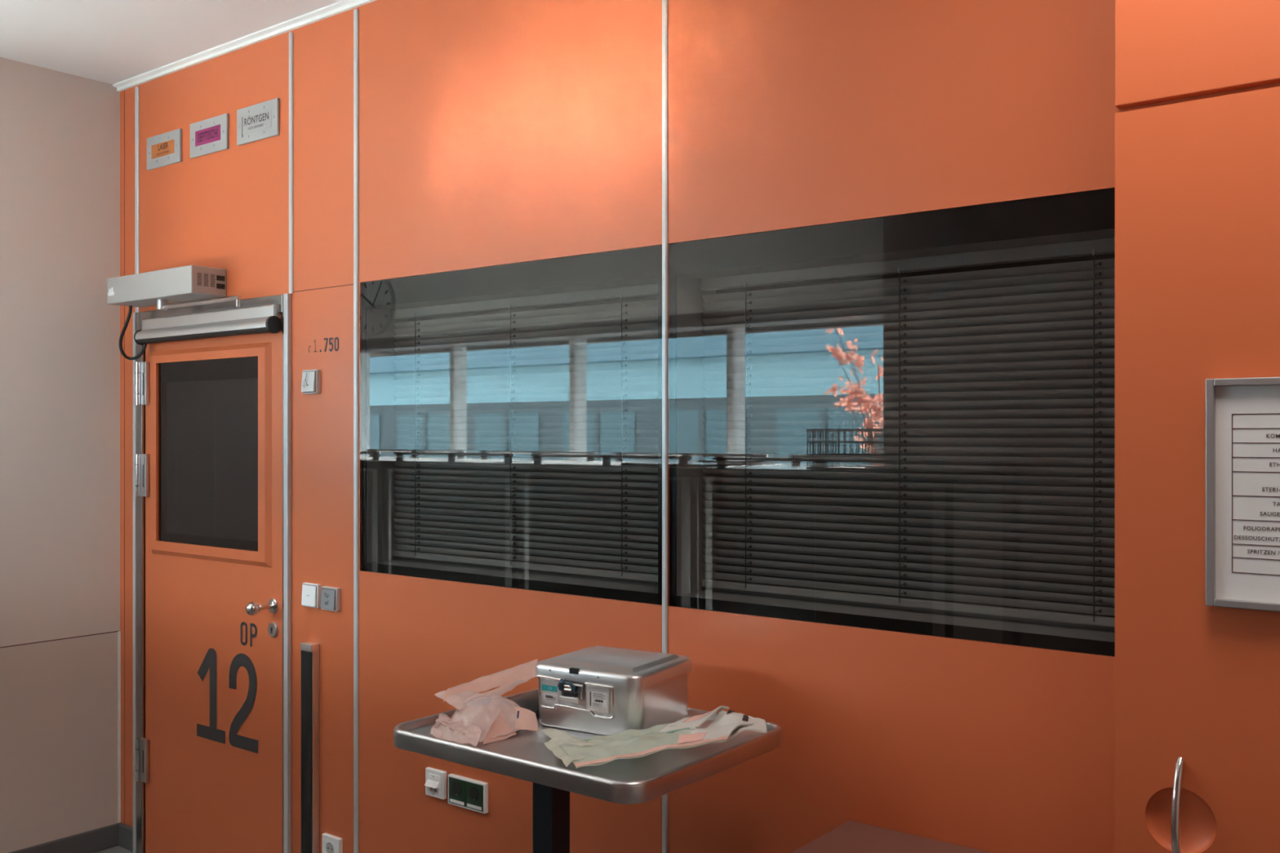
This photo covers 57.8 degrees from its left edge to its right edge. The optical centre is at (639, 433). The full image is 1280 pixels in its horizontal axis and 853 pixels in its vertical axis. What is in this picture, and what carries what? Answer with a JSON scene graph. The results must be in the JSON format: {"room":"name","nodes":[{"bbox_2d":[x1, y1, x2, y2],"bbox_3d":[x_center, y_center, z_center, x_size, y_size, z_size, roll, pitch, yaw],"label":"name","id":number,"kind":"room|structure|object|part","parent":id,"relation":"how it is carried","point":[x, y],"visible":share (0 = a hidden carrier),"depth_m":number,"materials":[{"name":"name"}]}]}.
{"room":"operating room","nodes":[
{"label":"operating room","id":0,"kind":"room"},
{"bbox_2d":[0,57,119,852],"bbox_3d":[-2.425,0.127,4.374,0.180,3.047,1.380,0,0,38],"label":"wall","id":1,"kind":"structure","parent":0,"point":[60,131],"depth_m":4.47,"materials":[{"name":"brown"}]},
{"bbox_3d":[-2.425,1.222,4.374,0.180,0.855,1.380,0,0,38],"label":"panel","id":2,"kind":"part","parent":1,"relation":"part of","materials":[{"name":"beige paint"}]},
{"bbox_2d":[9,822,119,852],"bbox_3d":[-2.429,1.605,4.213,0.012,0.090,1.120,0,0,38],"label":"baseboard","id":3,"kind":"structure","parent":1,"relation":"attached to","point":[96,840],"depth_m":4.53,"materials":[{"name":"grey"}]},
{"bbox_2d":[118,631,120,822],"bbox_3d":[-2.090,1.176,4.653,0.006,0.767,0.008,0,0,38],"label":"trim","id":4,"kind":"structure","parent":1,"relation":"attached to","point":[119,632],"depth_m":4.65,"materials":[{"name":"white paint"}]},
{"bbox_2d":[93,845,133,852],"bbox_3d":[-2.470,1.700,3.171,10.600,0.100,3.330,0,0,38],"label":"floor","id":5,"kind":"structure","parent":0,"point":[117,849],"depth_m":4.59,"materials":[{"name":"grey"}]},
{"bbox_2d":[393,688,782,852],"bbox_3d":[-0.116,1.150,2.580,0.707,1.000,0.570,0,0,38],"label":"table","id":6,"kind":"object","parent":5,"relation":"on","point":[524,755],"visible":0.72,"depth_m":2.40,"materials":[{"name":"silver metal"}]},
{"bbox_2d":[430,695,538,746],"bbox_3d":[-0.356,0.630,2.600,0.238,0.072,0.224,0,0,38],"label":"pouch","id":7,"kind":"object","parent":6,"relation":"on","point":[487,719],"visible":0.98,"depth_m":2.56,"materials":[{"name":"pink plastic"}]},
{"bbox_2d":[434,658,537,710],"bbox_3d":[-0.348,0.588,2.742,0.110,0.061,0.320,0,0,38],"label":"pouch","id":8,"kind":"object","parent":7,"relation":"on","point":[457,696],"visible":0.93,"depth_m":2.71,"materials":[{"name":"pink paper"}]},
{"bbox_2d":[466,695,511,706],"bbox_3d":[-0.343,0.630,2.630,0.160,0.066,0.160,0,0,38],"label":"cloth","id":9,"kind":"object","parent":7,"relation":"on","point":[485,700],"depth_m":2.61,"materials":[{"name":"fabric"}]},
{"bbox_2d":[506,689,538,714],"bbox_3d":[-0.297,0.651,2.741,0.156,0.045,0.290,0,0,38],"label":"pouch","id":10,"kind":"object","parent":6,"relation":"on","point":[529,700],"visible":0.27,"depth_m":2.75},
{"bbox_2d":[535,645,691,736],"bbox_3d":[-0.065,0.591,2.682,0.292,0.151,0.284,0,0,31],"label":"container","id":11,"kind":"object","parent":6,"relation":"on","point":[597,690],"visible":0.98,"depth_m":2.59,"materials":[{"name":"silver metal"}]},
{"bbox_3d":[-0.145,0.587,2.585,0.210,0.078,0.006,0,0,31],"label":"wire handle","id":12,"kind":"part","parent":11,"relation":"part of","materials":[{"name":"silver metal"}]},
{"bbox_3d":[-0.060,0.534,2.690,0.292,0.037,0.266,0,0,31],"label":"lid","id":13,"kind":"part","parent":11,"relation":"part of","materials":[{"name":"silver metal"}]},
{"bbox_2d":[541,723,753,768],"bbox_3d":[0.001,0.643,2.413,0.476,0.039,0.318,0,0,5],"label":"cloth","id":14,"kind":"object","parent":6,"relation":"on","point":[566,748],"visible":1,"depth_m":2.40,"materials":[{"name":"fabric"}]},
{"bbox_2d":[582,705,729,741],"bbox_3d":[0.030,0.634,2.490,0.423,0.050,0.084,0,0,-26],"label":"pouch","id":15,"kind":"object","parent":6,"relation":"on","point":[695,722],"visible":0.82,"depth_m":2.50,"materials":[{"name":"white paper"}]},
{"bbox_2d":[706,710,766,739],"bbox_3d":[0.207,0.635,2.523,0.124,0.043,0.232,0,0,25],"label":"pouch","id":16,"kind":"object","parent":6,"relation":"on","point":[723,717],"visible":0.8,"depth_m":2.54,"materials":[{"name":"white paper"}]},
{"bbox_2d":[791,820,990,852],"bbox_3d":[0.574,1.266,2.191,0.712,0.769,0.598,0,0,38],"label":"desk","id":17,"kind":"object","parent":5,"relation":"on","point":[851,837],"visible":1,"depth_m":2.49,"materials":[{"name":"brown"}]},
{"bbox_2d":[1115,0,1279,852],"bbox_3d":[1.357,0.128,1.633,1.200,3.045,0.510,0,0,38],"label":"tall cabinet","id":18,"kind":"object","parent":5,"relation":"on","point":[1197,82],"visible":1,"depth_m":1.77,"materials":[{"name":"orange laminate"}]},
{"bbox_3d":[0.817,0.592,1.761,0.012,0.195,0.045,0,0,38],"label":"handle","id":19,"kind":"part","parent":18,"relation":"part of","materials":[{"name":"silver metal"}]},
{"bbox_3d":[0.832,0.592,1.779,0.102,0.102,0.019,0,0,38],"label":"finger dish","id":20,"kind":"part","parent":18,"relation":"part of","materials":[{"name":"orange laminate"}]},
{"bbox_3d":[0.992,-0.955,1.655,0.598,0.876,0.020,0,0,38],"label":"door","id":21,"kind":"part","parent":18,"relation":"part of","materials":[{"name":"orange laminate"}]},
{"bbox_2d":[1205,377,1279,612],"bbox_3d":[1.034,0.087,1.596,0.465,0.339,0.020,0,0,38],"label":"framed notice","id":22,"kind":"object","parent":18,"relation":"attached to","point":[1242,415],"visible":1,"depth_m":1.71,"materials":[{"name":"grey"}]},
{"bbox_2d":[0,0,342,84],"bbox_3d":[-2.470,-1.447,3.171,10.600,0.100,3.330,0,0,38],"label":"ceiling","id":23,"kind":"structure","parent":0,"point":[112,42],"depth_m":4.01,"materials":[{"name":"white paint"}]},
{"bbox_2d":[360,286,361,569],"bbox_3d":[-0.299,0.127,3.619,3.842,3.047,0.050,0,0,38],"label":"wall","id":24,"kind":"structure","parent":0,"point":[361,286],"depth_m":4.13,"materials":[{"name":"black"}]},
{"bbox_2d":[120,0,1119,852],"bbox_3d":[0.281,0.127,2.967,5.816,3.047,0.260,0,0,38],"label":"wall","id":25,"kind":"structure","parent":0,"point":[491,132],"depth_m":3.04,"materials":[{"name":"orange paint"}]},
{"bbox_2d":[118,822,133,852],"bbox_3d":[-2.041,1.605,4.612,0.131,0.090,0.012,0,0,38],"label":"baseboard","id":26,"kind":"structure","parent":25,"relation":"attached to","point":[125,832],"depth_m":4.61,"materials":[{"name":"grey"}]},
{"bbox_2d":[134,86,139,312],"bbox_3d":[-1.984,-0.922,4.571,0.025,0.889,0.007,0,0,38],"label":"trim","id":27,"kind":"structure","parent":25,"relation":"attached to","point":[136,88],"depth_m":4.57,"materials":[{"name":"grey metal"}]},
{"bbox_2d":[146,128,182,170],"bbox_3d":[-1.824,-1.089,4.443,0.239,0.124,0.012,0,0,38],"label":"warning sign","id":28,"kind":"object","parent":25,"relation":"attached to","point":[163,149],"visible":1,"depth_m":4.43,"materials":[{"name":"grey"}]},
{"bbox_2d":[106,264,242,359],"bbox_3d":[-1.706,-0.441,4.268,0.857,0.309,0.140,0,0,38],"label":"operator","id":29,"kind":"object","parent":25,"relation":"attached to","point":[160,288],"visible":0.97,"depth_m":4.22,"materials":[{"name":"grey"}]},
{"bbox_3d":[-1.584,-0.458,4.154,0.524,0.038,0.017,0,0,38],"label":"arm","id":30,"kind":"part","parent":29,"relation":"part of","materials":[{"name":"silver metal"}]},
{"bbox_2d":[216,275,224,280],"bbox_3d":[-1.508,-0.560,4.171,0.002,0.018,0.032,0,0,38],"label":"rocker switch","id":31,"kind":"object","parent":29,"relation":"attached to","point":[219,277],"depth_m":4.17,"materials":[{"name":"black rubber"}]},
{"bbox_2d":[216,283,224,288],"bbox_3d":[-1.508,-0.531,4.171,0.002,0.018,0.032,0,0,38],"label":"rocker switch","id":32,"kind":"object","parent":29,"relation":"attached to","point":[219,286],"depth_m":4.17,"materials":[{"name":"black rubber"}]},
{"bbox_2d":[190,113,229,158],"bbox_3d":[-1.581,-1.092,4.252,0.244,0.127,0.012,0,0,38],"label":"warning sign","id":33,"kind":"object","parent":25,"relation":"attached to","point":[210,135],"visible":1,"depth_m":4.24,"materials":[{"name":"grey"}]},
{"bbox_2d":[133,293,291,852],"bbox_3d":[-1.541,0.586,4.326,1.016,2.128,0.367,0,0,38],"label":"door","id":34,"kind":"structure","parent":25,"relation":"in","point":[212,416],"depth_m":4.24,"materials":[{"name":"orange wood"}]},
{"bbox_3d":[-1.936,1.274,4.525,0.052,0.168,0.014,0,0,38],"label":"hinge plate","id":35,"kind":"part","parent":34,"relation":"part of","materials":[{"name":"silver metal"}]},
{"bbox_3d":[-1.936,0.162,4.525,0.052,0.166,0.014,0,0,38],"label":"hinge plate","id":36,"kind":"part","parent":34,"relation":"part of","materials":[{"name":"silver metal"}]},
{"bbox_3d":[-1.936,-0.197,4.525,0.052,0.168,0.014,0,0,38],"label":"hinge plate","id":37,"kind":"part","parent":34,"relation":"part of","materials":[{"name":"silver metal"}]},
{"bbox_2d":[133,304,281,345],"bbox_3d":[-1.590,-0.393,4.223,0.874,0.100,0.060,0,0,38],"label":"bar","id":38,"kind":"object","parent":34,"relation":"attached to","point":[264,318],"visible":1,"depth_m":4.17,"materials":[{"name":"silver metal"}]},
{"bbox_3d":[-1.244,-0.420,3.972,0.004,0.045,0.030,0,0,38],"label":"plate","id":39,"kind":"part","parent":38,"relation":"part of","materials":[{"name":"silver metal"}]},
{"bbox_3d":[-1.584,0.073,4.264,0.783,0.784,0.036,0,0,38],"label":"window moulding","id":40,"kind":"part","parent":34,"relation":"part of","materials":[{"name":"orange laminate"}]},
{"bbox_3d":[-1.300,0.596,3.972,0.054,0.054,0.107,0,0,38],"label":"knob","id":41,"kind":"part","parent":34,"relation":"part of","materials":[{"name":"silver metal"}]},
{"bbox_2d":[124,89,353,824],"bbox_3d":[-1.491,0.092,4.189,1.453,2.935,0.001,0,0,38],"label":"trim","id":42,"kind":"structure","parent":25,"relation":"attached to","point":[124,90],"depth_m":4.63,"materials":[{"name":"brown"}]},
{"bbox_2d":[112,0,376,91],"bbox_3d":[-0.532,-1.386,3.420,3.978,0.022,0.030,0,0,38],"label":"trim","id":43,"kind":"structure","parent":25,"relation":"attached to","point":[340,6],"depth_m":4.09,"materials":[{"name":"white paint"}]},
{"bbox_2d":[236,97,279,145],"bbox_3d":[-1.340,-1.093,4.064,0.244,0.127,0.012,0,0,38],"label":"warning sign","id":44,"kind":"object","parent":25,"relation":"attached to","point":[260,121],"visible":1,"depth_m":4.05,"materials":[{"name":"grey plastic"}]},
{"bbox_2d":[288,31,293,293],"bbox_3d":[-1.190,-0.922,3.949,0.019,0.889,0.007,0,0,38],"label":"trim","id":45,"kind":"structure","parent":25,"relation":"attached to","point":[291,33],"depth_m":3.94,"materials":[{"name":"grey metal"}]},
{"bbox_2d":[300,641,319,852],"bbox_3d":[-1.101,1.114,3.863,0.061,0.832,0.032,0,0,38],"label":"strip","id":46,"kind":"object","parent":25,"relation":"attached to","point":[309,651],"visible":1,"depth_m":3.85,"materials":[{"name":"black metal"}]},
{"bbox_2d":[301,369,320,394],"bbox_3d":[-1.100,-0.174,3.867,0.079,0.079,0.027,0,0,38],"label":"switch","id":47,"kind":"object","parent":25,"relation":"attached to","point":[311,379],"visible":1,"depth_m":3.85,"materials":[{"name":"white plastic"}]},
{"bbox_2d":[301,582,320,608],"bbox_3d":[-1.100,0.540,3.870,0.083,0.078,0.022,0,0,38],"label":"light switch","id":48,"kind":"object","parent":25,"relation":"attached to","point":[311,593],"visible":1,"depth_m":3.86,"materials":[{"name":"white plastic"}]},
{"bbox_2d":[308,337,338,352],"bbox_3d":[-1.049,-0.294,3.842,0.162,0.046,0.001,0,0,38],"label":"room number","id":49,"kind":"object","parent":25,"relation":"attached to","point":[331,338],"visible":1,"depth_m":3.82,"materials":[{"name":"grey paint"}]},
{"bbox_2d":[320,586,340,611],"bbox_3d":[-1.018,0.542,3.803,0.083,0.076,0.025,0,0,38],"label":"button","id":50,"kind":"object","parent":25,"relation":"attached to","point":[330,596],"visible":1,"depth_m":3.79,"materials":[{"name":"grey plastic"}]},
{"bbox_2d":[322,832,342,852],"bbox_3d":[-1.011,1.360,3.804,0.091,0.079,0.016,0,0,38],"label":"wall socket","id":51,"kind":"object","parent":25,"relation":"attached to","point":[331,843],"visible":1,"depth_m":3.79,"materials":[{"name":"white plastic"}]},
{"bbox_2d":[353,8,358,852],"bbox_3d":[-0.915,0.097,3.734,0.020,2.927,0.007,0,0,38],"label":"trim","id":52,"kind":"structure","parent":25,"relation":"attached to","point":[355,11],"depth_m":3.73,"materials":[{"name":"grey metal"}]},
{"bbox_2d":[424,767,446,799],"bbox_3d":[-0.621,1.054,3.490,0.082,0.082,0.029,0,0,38],"label":"socket","id":53,"kind":"object","parent":25,"relation":"attached to","point":[435,784],"visible":1,"depth_m":3.48,"materials":[{"name":"white plastic"}]},
{"bbox_2d":[424,779,439,788],"bbox_3d":[-0.626,1.052,3.483,0.052,0.016,0.013,0,0,38],"label":"hood","id":54,"kind":"object","parent":53,"relation":"attached to","point":[429,784],"depth_m":3.48,"materials":[{"name":"white plastic"}]},
{"bbox_2d":[448,773,488,813],"bbox_3d":[-0.508,1.058,3.409,0.156,0.087,0.017,0,0,38],"label":"double socket","id":55,"kind":"object","parent":25,"relation":"attached to","point":[468,793],"visible":1,"depth_m":3.40,"materials":[{"name":"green plastic"}]},
{"bbox_2d":[361,244,662,604],"bbox_3d":[-0.361,-0.023,3.429,1.217,0.928,0.197,0,0,38],"label":"window","id":56,"kind":"structure","parent":25,"relation":"in","point":[641,265],"depth_m":3.51,"materials":[{"name":"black glass"}]},
{"bbox_2d":[391,283,657,582],"bbox_3d":[-0.345,-0.003,3.448,1.169,0.807,0.037,0,0,38],"label":"blind","id":57,"kind":"object","parent":56,"relation":"attached to","point":[604,355],"visible":0.9,"depth_m":3.42,"materials":[{"name":"grey metal"}]},
{"bbox_3d":[-0.716,0.008,3.727,0.016,0.770,0.004,0,0,16],"label":"ladder cord","id":58,"kind":"part","parent":57,"relation":"part of","materials":[{"name":"grey fabric"}]},
{"bbox_3d":[-0.380,0.008,3.464,0.016,0.770,0.004,0,0,16],"label":"ladder cord","id":59,"kind":"part","parent":57,"relation":"part of","materials":[{"name":"grey fabric"}]},
{"bbox_3d":[-0.344,-0.392,3.450,1.169,0.029,0.032,0,0,38],"label":"head rail","id":60,"kind":"part","parent":57,"relation":"part of","materials":[{"name":"grey metal"}]},
{"bbox_3d":[-0.344,0.392,3.450,1.167,0.018,0.024,0,0,38],"label":"rail","id":61,"kind":"part","parent":57,"relation":"part of","materials":[{"name":"grey metal"}]},
{"bbox_3d":[-0.043,0.008,3.200,0.016,0.770,0.004,0,0,16],"label":"ladder cord","id":62,"kind":"part","parent":57,"relation":"part of","materials":[{"name":"black fabric"}]},
{"bbox_3d":[-0.302,0.003,3.504,1.177,0.820,0.006,0,0,38],"label":"pane","id":63,"kind":"part","parent":56,"relation":"part of","materials":[{"name":"black"}]},
{"bbox_2d":[662,0,667,852],"bbox_3d":[0.063,0.097,2.969,0.015,2.927,0.007,0,0,38],"label":"trim","id":64,"kind":"structure","parent":25,"relation":"attached to","point":[664,2],"depth_m":2.97,"materials":[{"name":"grey metal"}]},
{"bbox_2d":[669,187,1115,656],"bbox_3d":[0.615,-0.023,2.665,1.227,0.928,0.197,0,0,38],"label":"window","id":65,"kind":"structure","parent":25,"relation":"in","point":[1088,215],"depth_m":2.74,"materials":[{"name":"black glass"}]},
{"bbox_2d":[700,237,1115,627],"bbox_3d":[0.620,-0.003,2.692,1.154,0.807,0.037,0,0,38],"label":"blind","id":66,"kind":"object","parent":65,"relation":"attached to","point":[1024,331],"visible":0.91,"depth_m":2.67,"materials":[{"name":"grey"}]},
{"bbox_3d":[0.276,0.008,2.950,0.016,0.770,0.004,0,0,16],"label":"ladder cord","id":67,"kind":"part","parent":66,"relation":"part of","materials":[{"name":"black fabric"}]},
{"bbox_3d":[0.609,0.008,2.689,0.016,0.770,0.004,0,0,16],"label":"ladder cord","id":68,"kind":"part","parent":66,"relation":"part of","materials":[{"name":"black fabric"}]},
{"bbox_3d":[0.622,-0.392,2.694,1.154,0.029,0.032,0,0,38],"label":"head rail","id":69,"kind":"part","parent":66,"relation":"part of","materials":[{"name":"grey metal"}]},
{"bbox_3d":[0.622,0.392,2.694,1.152,0.018,0.024,0,0,38],"label":"rail","id":70,"kind":"part","parent":66,"relation":"part of","materials":[{"name":"grey metal"}]},
{"bbox_3d":[0.955,0.008,2.419,0.016,0.770,0.004,0,0,16],"label":"ladder cord","id":71,"kind":"part","parent":66,"relation":"part of","materials":[{"name":"black fabric"}]}
]}

